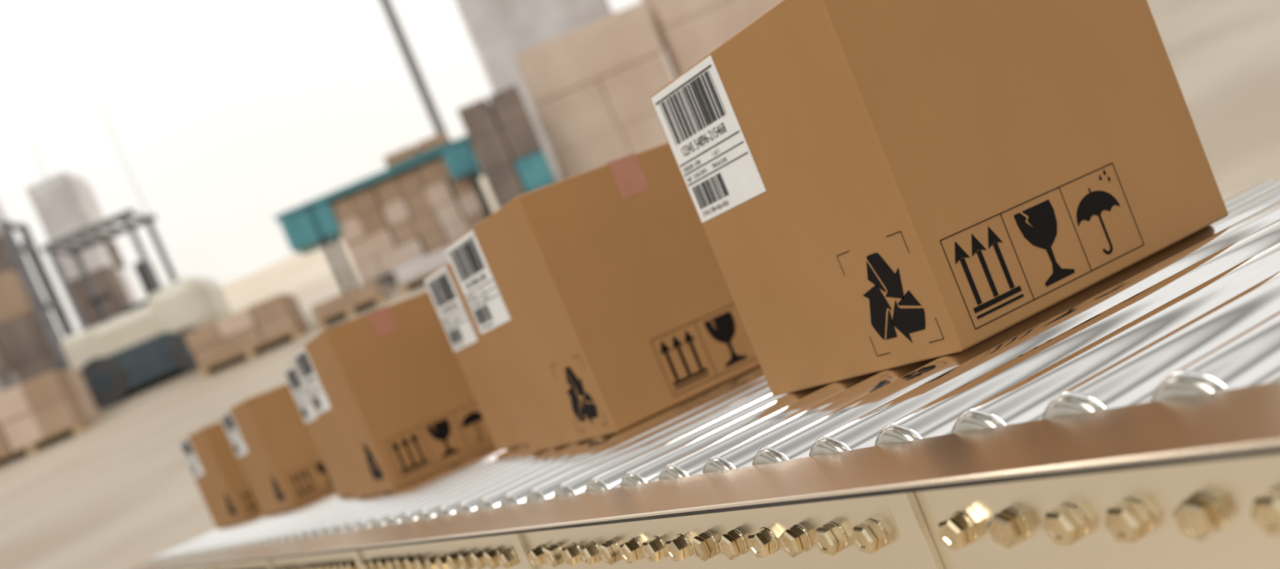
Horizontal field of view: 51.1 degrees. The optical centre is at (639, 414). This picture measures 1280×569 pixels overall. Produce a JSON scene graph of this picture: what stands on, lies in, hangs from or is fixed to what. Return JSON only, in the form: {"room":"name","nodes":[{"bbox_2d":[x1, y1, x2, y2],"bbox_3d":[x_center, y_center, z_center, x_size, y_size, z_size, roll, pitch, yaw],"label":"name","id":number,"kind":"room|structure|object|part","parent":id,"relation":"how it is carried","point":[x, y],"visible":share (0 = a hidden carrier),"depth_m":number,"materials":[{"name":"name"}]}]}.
{"room":"warehouse","nodes":[
{"label":"warehouse","id":0,"kind":"room"},
{"bbox_2d":[0,0,675,340],"bbox_3d":[-4.728,-13.782,36.163,62.000,30.000,0.334,-23,4,0],"label":"wall","id":1,"kind":"structure","parent":0,"point":[216,120],"depth_m":36.22,"materials":[{"name":"white paint"}]},
{"bbox_2d":[0,0,1279,568],"bbox_3d":[-0.364,-3.436,13.794,62.001,6.600,52.000,-23,4,0],"label":"floor","id":2,"kind":"structure","parent":0,"point":[122,492],"depth_m":14.00,"materials":[{"name":"concrete"}]},
{"bbox_2d":[0,343,20,391],"bbox_3d":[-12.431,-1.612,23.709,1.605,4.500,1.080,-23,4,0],"label":"cardboard box","id":3,"kind":"object","parent":2,"relation":"on","point":[9,379],"visible":0.23,"depth_m":23.82,"materials":[{"name":"brown wood"}]},
{"bbox_2d":[0,204,57,383],"bbox_3d":[-11.097,-2.012,23.720,0.675,4.200,1.080,-23,4,0],"label":"stacked boxes","id":4,"kind":"object","parent":2,"relation":"on","point":[24,341],"visible":0.41,"depth_m":23.27,"materials":[{"name":"brown cardboard"}]},
{"bbox_2d":[0,368,100,463],"bbox_3d":[-8.901,0.078,19.598,1.553,0.984,1.012,-23,4,0],"label":"wooden pallet","id":5,"kind":"object","parent":2,"relation":"on","point":[51,405],"visible":0.94,"depth_m":19.12,"materials":[{"name":"brown wood"}]},
{"bbox_2d":[25,172,139,327],"bbox_3d":[-9.862,-2.494,24.425,0.825,3.744,1.080,-23,4,0],"label":"stacked boxes","id":6,"kind":"object","parent":2,"relation":"on","point":[64,203],"visible":0.48,"depth_m":23.91,"materials":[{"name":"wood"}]},
{"bbox_2d":[0,208,231,407],"bbox_3d":[-8.787,-1.707,21.231,3.941,3.294,1.354,-23,4,0],"label":"forklift","id":7,"kind":"object","parent":2,"relation":"on","point":[144,344],"visible":0.76,"depth_m":20.69,"materials":[{"name":"beige paint"}]},
{"bbox_2d":[183,293,309,379],"bbox_3d":[-5.788,-1.173,19.909,1.545,0.704,1.000,-23,4,0],"label":"wooden pallet","id":8,"kind":"object","parent":2,"relation":"on","point":[226,340],"visible":0.96,"depth_m":19.42,"materials":[{"name":"brown wood"}]},
{"bbox_2d":[311,280,388,331],"bbox_3d":[-4.244,-1.610,19.819,1.030,0.364,1.007,-23,4,0],"label":"wooden pallet","id":9,"kind":"object","parent":2,"relation":"on","point":[348,303],"visible":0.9,"depth_m":19.33,"materials":[{"name":"brown wood"}]},
{"bbox_2d":[274,131,493,306],"bbox_3d":[-3.673,-3.047,21.160,3.600,2.004,1.130,-23,4,0],"label":"rack","id":10,"kind":"object","parent":2,"relation":"on","point":[430,195],"visible":0.91,"depth_m":20.72,"materials":[{"name":"brown cardboard"}]},
{"bbox_2d":[378,0,447,134],"bbox_3d":[-6.240,-10.626,29.180,0.400,13.100,0.400,-23,4,0],"label":"i-beam","id":11,"kind":"structure","parent":2,"relation":"on","point":[387,6],"depth_m":29.32,"materials":[{"name":"metal"}]},
{"bbox_2d":[393,247,449,294],"bbox_3d":[-2.825,-2.254,19.913,1.545,0.394,1.014,-23,4,0],"label":"wooden pallet","id":12,"kind":"object","parent":2,"relation":"on","point":[415,272],"visible":0.36,"depth_m":19.43,"materials":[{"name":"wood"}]},
{"bbox_2d":[457,84,556,208],"bbox_3d":[-1.815,-3.627,19.848,0.946,2.144,1.016,-23,4,0],"label":"crates","id":13,"kind":"object","parent":2,"relation":"on","point":[503,136],"visible":0.59,"depth_m":19.32,"materials":[{"name":"brown cardboard"}]},
{"bbox_2d":[453,0,613,182],"bbox_3d":[-1.645,-6.659,24.076,2.505,5.200,1.080,-23,4,0],"label":"pillar","id":14,"kind":"structure","parent":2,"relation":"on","point":[498,30],"depth_m":23.52,"materials":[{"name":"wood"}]},
{"bbox_2d":[515,0,673,179],"bbox_3d":[-0.449,-4.687,20.720,2.152,2.544,1.010,-23,4,0],"label":"cartons","id":15,"kind":"object","parent":2,"relation":"on","point":[589,86],"visible":0.66,"depth_m":20.21,"materials":[{"name":"beige cardboard"}]},
{"bbox_2d":[132,176,1279,568],"bbox_3d":[-0.182,0.465,3.193,1.180,0.850,6.013,-25,5,-27],"label":"conveyor","id":16,"kind":"object","parent":2,"relation":"on","point":[1131,420],"visible":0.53,"depth_m":1.11,"materials":[{"name":"metal"}]},
{"bbox_2d":[177,421,261,528],"bbox_3d":[-1.596,0.188,5.601,0.447,0.401,0.360,-26,5,-35],"label":"cardboard box","id":17,"kind":"object","parent":16,"relation":"on","point":[209,453],"visible":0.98,"depth_m":5.38,"materials":[{"name":"brown cardboard"}]},
{"bbox_2d":[218,382,333,515],"bbox_3d":[-1.194,0.078,4.848,0.447,0.401,0.360,-26,5,-32],"label":"cardboard box","id":18,"kind":"object","parent":16,"relation":"on","point":[268,434],"visible":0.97,"depth_m":4.64,"materials":[{"name":"brown cardboard"}]},
{"bbox_2d":[282,362,351,497],"bbox_3d":[-0.692,-0.049,3.800,0.447,0.401,0.360,-25,5,-27],"label":"cardboard box","id":19,"kind":"object","parent":16,"relation":"on","point":[292,376],"visible":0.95,"depth_m":3.78,"materials":[{"name":"brown cardboard"}]},
{"bbox_2d":[291,291,493,498],"bbox_3d":[-0.549,-0.073,3.348,0.447,0.401,0.360,-25,5,-27],"label":"cardboard box","id":20,"kind":"object","parent":16,"relation":"on","point":[389,392],"visible":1,"depth_m":3.16,"materials":[{"name":"brown cardboard"}]},
{"bbox_2d":[423,262,528,451],"bbox_3d":[-0.126,-0.209,2.810,0.447,0.401,0.360,-25,5,-27],"label":"cardboard box","id":21,"kind":"object","parent":16,"relation":"on","point":[444,289],"visible":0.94,"depth_m":2.78,"materials":[{"name":"brown cardboard"}]},
{"bbox_2d":[444,142,759,453],"bbox_3d":[-0.015,-0.219,2.351,0.447,0.401,0.360,-25,5,-27],"label":"cardboard box","id":22,"kind":"object","parent":16,"relation":"on","point":[600,301],"visible":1,"depth_m":2.17,"materials":[{"name":"brown cardboard"}]},
{"bbox_3d":[-0.751,0.361,2.940,0.110,0.156,5.980,-25,5,-27],"label":"rail","id":23,"kind":"part","parent":16,"relation":"part of","materials":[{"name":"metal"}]},
{"bbox_2d":[649,0,1228,395],"bbox_3d":[0.347,-0.311,1.596,0.447,0.401,0.360,-25,5,-27],"label":"cardboard box","id":24,"kind":"object","parent":16,"relation":"on","point":[872,185],"visible":1,"depth_m":1.44,"materials":[{"name":"brown cardboard"}]},
{"bbox_3d":[0.113,-0.042,3.427,0.110,0.156,5.980,-25,5,-27],"label":"rail","id":25,"kind":"part","parent":16,"relation":"part of","materials":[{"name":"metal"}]},
{"bbox_2d":[642,0,782,78],"bbox_3d":[2.070,-6.082,20.994,3.349,2.994,1.019,-23,4,0],"label":"cartons","id":26,"kind":"object","parent":2,"relation":"on","point":[687,31],"visible":0.16,"depth_m":20.48,"materials":[{"name":"beige cardboard"}]}
]}

